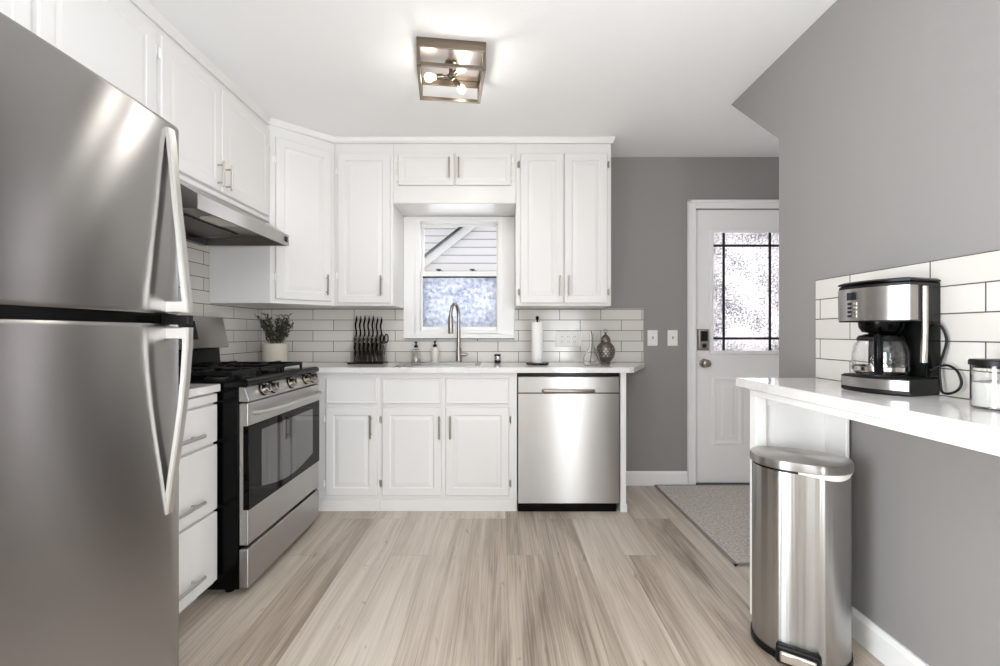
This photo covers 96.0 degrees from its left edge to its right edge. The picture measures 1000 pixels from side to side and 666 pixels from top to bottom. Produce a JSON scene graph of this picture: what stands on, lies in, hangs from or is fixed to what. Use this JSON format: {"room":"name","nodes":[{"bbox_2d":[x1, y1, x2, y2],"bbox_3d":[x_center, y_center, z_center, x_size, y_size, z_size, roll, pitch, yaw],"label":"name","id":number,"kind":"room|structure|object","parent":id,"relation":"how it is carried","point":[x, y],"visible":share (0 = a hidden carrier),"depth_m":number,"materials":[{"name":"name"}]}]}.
{"room":"kitchen","nodes":[
{"label":"kitchen","id":0,"kind":"room"},
{"bbox_2d":[146,0,836,156],"bbox_3d":[0.380,-1.364,0.400,4.540,0.100,6.200,0,0,0],"label":"ceiling","id":1,"kind":"structure","parent":0,"point":[663,78],"depth_m":2.17,"materials":[{"name":"white paint"}]},
{"bbox_2d":[416,36,485,103],"bbox_3d":[-0.236,-1.251,2.164,0.314,0.124,0.314,0,0,-7],"label":"ceiling light","id":2,"kind":"object","parent":1,"relation":"attached to","point":[460,64],"visible":1,"depth_m":2.12,"materials":[{"name":"silver metal"}]},
{"bbox_2d":[424,72,447,81],"bbox_3d":[-0.305,-1.224,2.154,0.116,0.042,0.042,0,0,0],"label":"bulb","id":3,"kind":"object","parent":2,"relation":"attached to","point":[429,77],"depth_m":2.15,"materials":[{"name":"white glass"}]},
{"bbox_2d":[452,63,465,75],"bbox_3d":[-0.193,-1.224,2.107,0.080,0.042,0.101,0,0,0],"label":"bulb","id":4,"kind":"object","parent":2,"relation":"attached to","point":[456,72],"depth_m":2.10,"materials":[{"name":"white glass"}]},
{"bbox_2d":[453,79,465,93],"bbox_3d":[-0.203,-1.224,2.227,0.065,0.042,0.109,0,0,0],"label":"bulb","id":5,"kind":"object","parent":2,"relation":"attached to","point":[461,88],"depth_m":2.23,"materials":[{"name":"white glass"}]},
{"bbox_2d":[261,157,778,470],"bbox_3d":[0.380,-0.089,3.430,4.540,2.449,0.140,0,0,0],"label":"wall","id":6,"kind":"structure","parent":0,"point":[650,195],"depth_m":3.36,"materials":[{"name":"grey paint"}]},
{"bbox_2d":[209,124,344,307],"bbox_3d":[-1.446,-0.748,3.050,0.665,1.129,0.596,0,0,0],"label":"upper cabinet","id":7,"kind":"object","parent":6,"relation":"attached to","point":[300,274],"visible":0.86,"depth_m":2.83,"materials":[{"name":"white paint"}]},
{"bbox_2d":[335,144,403,307],"bbox_3d":[-0.914,-0.748,3.167,0.394,1.129,0.384,0,0,0],"label":"upper cabinet","id":8,"kind":"object","parent":6,"relation":"attached to","point":[369,228],"visible":0.95,"depth_m":3.01,"materials":[{"name":"white paint"}]},
{"bbox_2d":[130,0,615,145],"bbox_3d":[-0.807,-1.293,2.297,1.509,0.040,3.659,0,0,40],"label":"trim","id":9,"kind":"structure","parent":6,"relation":"attached to","point":[144,6],"depth_m":3.01,"materials":[{"name":"white paint"}]},
{"bbox_2d":[261,309,642,361],"bbox_3d":[-0.355,0.018,3.354,2.846,0.400,0.011,0,0,0],"label":"backsplash","id":10,"kind":"structure","parent":6,"relation":"attached to","point":[316,335],"depth_m":3.35,"materials":[{"name":"tile"}]},
{"bbox_2d":[393,144,515,216],"bbox_3d":[-0.305,-1.091,3.167,0.823,0.443,0.384,0,0,0],"label":"upper cabinet","id":11,"kind":"object","parent":6,"relation":"attached to","point":[468,180],"visible":1,"depth_m":3.03,"materials":[{"name":"white paint"}]},
{"bbox_2d":[403,216,513,338],"bbox_3d":[-0.305,-0.411,3.397,0.824,0.913,0.165,0,0,0],"label":"window","id":12,"kind":"structure","parent":6,"relation":"in","point":[484,299],"depth_m":3.37,"materials":[{"name":"white paint"}]},
{"bbox_2d":[514,144,610,307],"bbox_3d":[0.427,-0.748,3.167,0.640,1.129,0.384,0,0,0],"label":"upper cabinet","id":13,"kind":"object","parent":6,"relation":"attached to","point":[562,216],"visible":0.97,"depth_m":3.01,"materials":[{"name":"white paint"}]},
{"bbox_2d":[555,331,580,346],"bbox_3d":[0.508,0.045,3.345,0.190,0.115,0.008,0,0,0],"label":"power outlet","id":14,"kind":"object","parent":6,"relation":"attached to","point":[562,338],"visible":1,"depth_m":3.34,"materials":[{"name":"white plastic"}]},
{"bbox_2d":[560,334,563,343],"bbox_3d":[0.462,0.045,3.342,0.032,0.068,0.002,0,0,0],"label":"socket","id":15,"kind":"object","parent":14,"relation":"attached to","point":[561,335],"depth_m":3.34,"materials":[{"name":"white plastic"}]},
{"bbox_2d":[566,334,570,343],"bbox_3d":[0.508,0.045,3.342,0.032,0.068,0.002,0,0,0],"label":"socket","id":16,"kind":"object","parent":14,"relation":"attached to","point":[568,336],"depth_m":3.34,"materials":[{"name":"white plastic"}]},
{"bbox_2d":[572,334,576,343],"bbox_3d":[0.554,0.045,3.342,0.032,0.068,0.002,0,0,0],"label":"socket","id":17,"kind":"object","parent":14,"relation":"attached to","point":[574,336],"depth_m":3.34,"materials":[{"name":"white plastic"}]},
{"bbox_2d":[647,330,657,345],"bbox_3d":[1.139,0.037,3.351,0.075,0.118,0.017,0,0,0],"label":"light switch","id":18,"kind":"object","parent":6,"relation":"attached to","point":[652,335],"visible":1,"depth_m":3.35,"materials":[{"name":"white plastic"}]},
{"bbox_2d":[626,471,687,485],"bbox_3d":[1.099,1.083,3.352,0.591,0.105,0.016,0,0,0],"label":"baseboard","id":19,"kind":"structure","parent":6,"relation":"attached to","point":[633,478],"depth_m":3.34,"materials":[{"name":"white paint"}]},
{"bbox_2d":[667,330,677,345],"bbox_3d":[1.288,0.037,3.351,0.075,0.118,0.017,0,0,0],"label":"light switch","id":20,"kind":"object","parent":6,"relation":"attached to","point":[672,335],"visible":1,"depth_m":3.35,"materials":[{"name":"white plastic"}]},
{"bbox_2d":[696,483,749,484],"bbox_3d":[1.856,1.129,3.395,0.800,0.012,0.130,0,0,0],"label":"trim","id":21,"kind":"structure","parent":6,"relation":"attached to","point":[696,483],"depth_m":3.35,"materials":[{"name":"grey metal"}]},
{"bbox_2d":[687,199,778,484],"bbox_3d":[1.856,0.072,3.357,0.926,2.125,0.116,0,0,0],"label":"door","id":22,"kind":"structure","parent":6,"relation":"in","point":[718,410],"depth_m":3.37,"materials":[{"name":"white paint"}]},
{"bbox_2d":[179,486,884,665],"bbox_3d":[0.380,1.185,0.400,4.540,0.100,6.200,0,0,0],"label":"floor","id":23,"kind":"structure","parent":0,"point":[642,585],"depth_m":1.94,"materials":[{"name":"brown wood"}]},
{"bbox_2d":[0,12,192,665],"bbox_3d":[-1.308,0.279,0.889,0.934,1.712,0.779,0,0,0],"label":"refrigerator","id":24,"kind":"object","parent":23,"relation":"on","point":[94,257],"visible":1,"depth_m":0.97,"materials":[{"name":"grey metal"}]},
{"bbox_2d":[179,393,216,613],"bbox_3d":[-1.464,0.693,1.605,0.596,0.884,0.640,0,0,0],"label":"base cabinet","id":25,"kind":"object","parent":23,"relation":"on","point":[198,459],"visible":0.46,"depth_m":1.79,"materials":[{"name":"white paint"}]},
{"bbox_2d":[179,384,219,397],"bbox_3d":[-1.486,0.234,1.599,0.582,0.033,0.655,0,0,0],"label":"countertop","id":26,"kind":"structure","parent":25,"relation":"on","point":[195,389],"depth_m":1.83,"materials":[{"name":"white stone"}]},
{"bbox_2d":[178,316,321,592],"bbox_3d":[-1.389,0.521,2.312,0.732,1.228,0.756,0,0,0],"label":"gas range","id":27,"kind":"object","parent":23,"relation":"on","point":[267,442],"visible":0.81,"depth_m":2.10,"materials":[{"name":"silver metal"}]},
{"bbox_2d":[179,366,318,387],"bbox_3d":[-1.408,0.218,2.312,0.654,0.036,0.755,0,0,0],"label":"cooktop","id":28,"kind":"object","parent":27,"relation":"in","point":[259,378],"depth_m":2.12,"materials":[{"name":"black metal"}]},
{"bbox_2d":[315,373,379,510],"bbox_3d":[-0.983,0.693,3.088,0.434,0.884,0.541,0,0,0],"label":"base cabinet","id":29,"kind":"object","parent":23,"relation":"on","point":[349,403],"visible":0.84,"depth_m":2.85,"materials":[{"name":"white paint"}]},
{"bbox_2d":[379,373,516,510],"bbox_3d":[-0.331,0.693,3.088,0.876,0.884,0.541,0,0,0],"label":"base cabinet","id":30,"kind":"object","parent":23,"relation":"on","point":[448,441],"visible":0.97,"depth_m":2.85,"materials":[{"name":"white paint"}]},
{"bbox_2d":[285,362,643,372],"bbox_3d":[-0.363,0.234,3.026,2.851,0.033,0.645,0,0,0],"label":"countertop","id":31,"kind":"structure","parent":30,"relation":"on","point":[324,367],"depth_m":2.82,"materials":[{"name":"white stone"}]},
{"bbox_2d":[256,313,293,361],"bbox_3d":[-1.546,0.038,3.106,0.272,0.358,0.186,0,0,-12],"label":"potted plant","id":32,"kind":"object","parent":31,"relation":"on","point":[272,351],"visible":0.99,"depth_m":3.07,"materials":[{"name":"green plant"}]},
{"bbox_2d":[347,352,387,363],"bbox_3d":[-0.943,0.117,3.212,0.252,0.200,0.135,0,0,0],"label":"knife block","id":33,"kind":"object","parent":31,"relation":"on","point":[355,361],"visible":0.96,"depth_m":3.15,"materials":[{"name":"black plastic"}]},
{"bbox_2d":[353,341,355,360],"bbox_3d":[-1.025,0.129,3.182,0.020,0.149,0.027,0,0,-24],"label":"kitchen knife","id":34,"kind":"object","parent":33,"relation":"in","point":[354,355],"visible":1,"depth_m":3.18,"materials":[{"name":"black metal"}]},
{"bbox_2d":[354,315,356,357],"bbox_3d":[-1.039,0.029,3.248,0.020,0.315,0.028,0,0,-29],"label":"kitchen knife","id":35,"kind":"object","parent":33,"relation":"in","point":[355,337],"visible":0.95,"depth_m":3.25,"materials":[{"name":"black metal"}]},
{"bbox_2d":[358,341,360,361],"bbox_3d":[-0.994,0.131,3.182,0.020,0.145,0.027,0,0,-24],"label":"kitchen knife","id":36,"kind":"object","parent":33,"relation":"in","point":[359,341],"visible":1,"depth_m":3.18,"materials":[{"name":"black metal"}]},
{"bbox_2d":[358,316,361,354],"bbox_3d":[-1.009,0.033,3.248,0.020,0.309,0.028,0,0,-29],"label":"kitchen knife","id":37,"kind":"object","parent":33,"relation":"in","point":[359,337],"visible":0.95,"depth_m":3.25,"materials":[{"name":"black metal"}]},
{"bbox_2d":[362,341,364,360],"bbox_3d":[-0.963,0.129,3.182,0.020,0.149,0.027,0,0,-24],"label":"kitchen knife","id":38,"kind":"object","parent":33,"relation":"in","point":[363,355],"visible":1,"depth_m":3.18,"materials":[{"name":"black metal"}]},
{"bbox_2d":[363,315,365,349],"bbox_3d":[-0.979,0.029,3.248,0.020,0.315,0.028,0,0,-29],"label":"kitchen knife","id":39,"kind":"object","parent":33,"relation":"in","point":[364,315],"visible":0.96,"depth_m":3.25,"materials":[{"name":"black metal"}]},
{"bbox_2d":[367,316,369,358],"bbox_3d":[-0.949,0.033,3.248,0.020,0.309,0.028,0,0,-29],"label":"kitchen knife","id":40,"kind":"object","parent":33,"relation":"in","point":[369,316],"visible":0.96,"depth_m":3.25,"materials":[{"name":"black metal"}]},
{"bbox_2d":[367,341,369,359],"bbox_3d":[-0.932,0.131,3.182,0.020,0.145,0.027,0,0,-24],"label":"kitchen knife","id":41,"kind":"object","parent":33,"relation":"in","point":[368,341],"visible":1,"depth_m":3.18,"materials":[{"name":"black metal"}]},
{"bbox_2d":[371,315,373,354],"bbox_3d":[-0.919,0.029,3.248,0.020,0.315,0.028,0,0,-29],"label":"kitchen knife","id":42,"kind":"object","parent":33,"relation":"in","point":[373,315],"visible":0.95,"depth_m":3.25,"materials":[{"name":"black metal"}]},
{"bbox_2d":[371,341,373,361],"bbox_3d":[-0.901,0.129,3.182,0.020,0.149,0.027,0,0,-24],"label":"kitchen knife","id":43,"kind":"object","parent":33,"relation":"in","point":[372,341],"visible":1,"depth_m":3.18,"materials":[{"name":"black metal"}]},
{"bbox_2d":[375,317,377,354],"bbox_3d":[-0.888,0.035,3.248,0.020,0.303,0.028,0,0,-29],"label":"kitchen knife","id":44,"kind":"object","parent":33,"relation":"in","point":[376,337],"visible":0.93,"depth_m":3.25,"materials":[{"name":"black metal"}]},
{"bbox_2d":[375,341,377,360],"bbox_3d":[-0.870,0.131,3.182,0.020,0.145,0.027,0,0,-24],"label":"kitchen knife","id":45,"kind":"object","parent":33,"relation":"in","point":[376,355],"visible":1,"depth_m":3.18,"materials":[{"name":"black metal"}]},
{"bbox_2d":[379,317,382,357],"bbox_3d":[-0.858,0.035,3.248,0.020,0.303,0.028,0,0,-29],"label":"kitchen knife","id":46,"kind":"object","parent":33,"relation":"in","point":[381,317],"visible":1,"depth_m":3.25,"materials":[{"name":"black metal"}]},
{"bbox_2d":[379,334,388,357],"bbox_3d":[-0.833,0.090,3.234,0.067,0.172,0.013,0,0,0],"label":"scissors","id":47,"kind":"object","parent":33,"relation":"in","point":[383,341],"visible":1,"depth_m":3.23,"materials":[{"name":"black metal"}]},
{"bbox_2d":[412,342,419,361],"bbox_3d":[-0.611,0.140,3.273,0.064,0.153,0.064,0,0,45],"label":"soap bottle","id":48,"kind":"object","parent":31,"relation":"on","point":[415,352],"visible":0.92,"depth_m":3.25,"materials":[{"name":"clear glass"}]},
{"bbox_2d":[431,341,438,361],"bbox_3d":[-0.473,0.138,3.268,0.058,0.158,0.071,0,0,0],"label":"soap bottle","id":49,"kind":"object","parent":31,"relation":"on","point":[434,352],"visible":0.9,"depth_m":3.25,"materials":[{"name":"white plastic"}]},
{"bbox_2d":[396,362,480,366],"bbox_3d":[-0.405,0.314,3.078,0.536,0.203,0.351,0,0,0],"label":"sink","id":50,"kind":"object","parent":31,"relation":"in","point":[407,364],"visible":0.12,"depth_m":3.23,"materials":[{"name":"silver metal"}]},
{"bbox_2d":[448,302,467,361],"bbox_3d":[-0.319,-0.002,3.237,0.088,0.437,0.186,0,0,39],"label":"faucet","id":51,"kind":"object","parent":31,"relation":"on","point":[459,354],"visible":0.94,"depth_m":3.27,"materials":[{"name":"silver metal"}]},
{"bbox_2d":[494,354,500,362],"bbox_3d":[-0.018,0.186,3.280,0.049,0.062,0.049,0,0,0],"label":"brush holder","id":52,"kind":"object","parent":31,"relation":"on","point":[497,357],"visible":1,"depth_m":3.26,"materials":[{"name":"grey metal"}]},
{"bbox_2d":[526,316,548,364],"bbox_3d":[0.259,0.049,3.120,0.160,0.336,0.160,0,0,0],"label":"paper towel holder","id":53,"kind":"object","parent":31,"relation":"on","point":[537,317],"visible":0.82,"depth_m":3.07,"materials":[{"name":"black metal"}]},
{"bbox_2d":[532,322,542,362],"bbox_3d":[0.259,0.065,3.120,0.080,0.278,0.080,0,0,0],"label":"paper towel roll","id":54,"kind":"object","parent":53,"relation":"on","point":[537,327],"visible":1,"depth_m":3.08,"materials":[{"name":"white paper"}]},
{"bbox_2d":[583,330,599,365],"bbox_3d":[0.614,0.099,3.020,0.110,0.236,0.110,0,0,0],"label":"glass vase","id":55,"kind":"object","parent":31,"relation":"on","point":[591,357],"visible":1,"depth_m":2.98,"materials":[{"name":"white"}]},
{"bbox_2d":[596,329,615,363],"bbox_3d":[0.743,0.094,3.170,0.137,0.246,0.137,0,0,0],"label":"lantern","id":56,"kind":"object","parent":31,"relation":"on","point":[606,351],"visible":0.94,"depth_m":3.13,"materials":[{"name":"grey metal"}]},
{"bbox_2d":[517,373,618,511],"bbox_3d":[0.436,0.694,3.079,0.648,0.882,0.543,0,0,0],"label":"dishwasher","id":57,"kind":"object","parent":23,"relation":"on","point":[568,423],"visible":0.95,"depth_m":2.85,"materials":[{"name":"silver metal"}]},
{"bbox_2d":[617,373,626,511],"bbox_3d":[0.784,0.693,3.104,0.044,0.884,0.510,0,0,0],"label":"end panel","id":58,"kind":"object","parent":23,"relation":"on","point":[622,506],"visible":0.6,"depth_m":2.85,"materials":[{"name":"white paint"}]},
{"bbox_2d":[655,485,749,565],"bbox_3d":[1.752,1.128,2.758,1.219,0.013,1.140,0,0,0],"label":"door mat","id":59,"kind":"object","parent":23,"relation":"on","point":[721,513],"visible":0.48,"depth_m":2.83,"materials":[{"name":"grey"}]},
{"bbox_2d":[750,446,853,665],"bbox_3d":[1.070,0.787,1.610,0.314,0.695,0.273,0,0,35],"label":"trash can","id":60,"kind":"object","parent":23,"relation":"on","point":[802,498],"visible":1,"depth_m":1.52,"materials":[{"name":"silver metal"}]},
{"bbox_2d":[736,378,999,614],"bbox_3d":[1.151,0.661,0.691,0.334,0.948,2.382,0,0,0],"label":"countertop","id":61,"kind":"structure","parent":23,"relation":"on","point":[814,414],"depth_m":1.41,"materials":[{"name":"white stone"}]},
{"bbox_2d":[838,277,962,396],"bbox_3d":[1.229,0.011,1.385,0.179,0.351,0.282,0,0,-18],"label":"coffee maker","id":62,"kind":"object","parent":61,"relation":"on","point":[908,307],"visible":0.95,"depth_m":1.34,"materials":[{"name":"black plastic"}]},
{"bbox_2d":[851,332,910,375],"bbox_3d":[1.185,0.063,1.414,0.172,0.132,0.144,0,0,-18],"label":"coffee carafe","id":63,"kind":"object","parent":62,"relation":"on","point":[878,353],"visible":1,"depth_m":1.36,"materials":[{"name":"clear glass"}]},
{"bbox_2d":[857,321,904,332],"bbox_3d":[1.201,-0.017,1.419,0.116,0.036,0.116,0,0,-18],"label":"basket","id":64,"kind":"object","parent":62,"relation":"on","point":[864,326],"depth_m":1.38,"materials":[{"name":"black plastic"}]},
{"bbox_2d":[968,358,999,410],"bbox_3d":[1.228,0.126,1.108,0.106,0.121,0.106,0,0,0],"label":"storage jar","id":65,"kind":"object","parent":61,"relation":"on","point":[984,374],"visible":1,"depth_m":1.10,"materials":[{"name":"clear glass"}]},
{"bbox_2d":[731,0,999,665],"bbox_3d":[1.385,-0.089,-0.005,0.110,2.449,5.190,0,0,0],"label":"wall","id":66,"kind":"structure","parent":0,"point":[884,115],"depth_m":1.49,"materials":[{"name":"grey paint"}]},
{"bbox_2d":[852,606,928,665],"bbox_3d":[1.322,1.083,-0.228,0.016,0.105,4.745,0,0,0],"label":"baseboard","id":67,"kind":"structure","parent":66,"relation":"attached to","point":[890,652],"depth_m":1.55,"materials":[{"name":"white paint"}]},
{"bbox_2d":[816,250,999,398],"bbox_3d":[1.325,-0.017,0.641,0.011,0.408,2.482,0,0,0],"label":"backsplash","id":68,"kind":"structure","parent":66,"relation":"attached to","point":[969,284],"depth_m":1.31,"materials":[{"name":"tile"}]},
{"bbox_3d":[-1.840,-0.089,0.380,0.100,2.449,5.960,0,0,0],"label":"wall","id":69,"kind":"structure","parent":0,"visible":0},
{"bbox_2d":[0,0,156,112],"bbox_3d":[-1.595,-0.995,1.133,0.389,0.635,1.426,0,0,0],"label":"upper cabinet","id":70,"kind":"object","parent":69,"relation":"attached to","point":[115,40],"visible":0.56,"depth_m":1.59,"materials":[{"name":"white paint"}]},
{"bbox_2d":[154,22,269,221],"bbox_3d":[-1.577,-0.995,2.297,0.424,0.635,0.905,0,0,0],"label":"upper cabinet","id":71,"kind":"object","parent":69,"relation":"attached to","point":[224,145],"visible":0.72,"depth_m":2.19,"materials":[{"name":"white paint"}]},
{"bbox_2d":[180,180,288,245],"bbox_3d":[-1.512,-0.595,2.263,0.531,0.160,0.805,0,0,0],"label":"range hood","id":72,"kind":"object","parent":71,"relation":"attached to","point":[209,220],"visible":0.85,"depth_m":2.32,"materials":[{"name":"silver metal"}]},
{"bbox_2d":[177,242,260,361],"bbox_3d":[-1.784,-0.224,2.309,0.011,0.882,2.079,0,0,0],"label":"backsplash","id":73,"kind":"structure","parent":69,"relation":"attached to","point":[242,326],"depth_m":2.94,"materials":[{"name":"tile"}]},
{"label":"outside","id":74,"kind":"structure","parent":0,"visible":0},
{"bbox_3d":[0.000,1.485,8.750,16.000,0.100,10.500,0,0,0],"label":"ground","id":75,"kind":"structure","parent":74,"visible":0},
{"bbox_2d":[424,227,495,270],"bbox_3d":[-1.700,-1.465,6.650,5.600,5.800,1.100,0,0,0],"label":"neighbouring house","id":76,"kind":"structure","parent":75,"relation":"on","point":[445,248],"depth_m":6.20,"materials":[{"name":"white plastic"}]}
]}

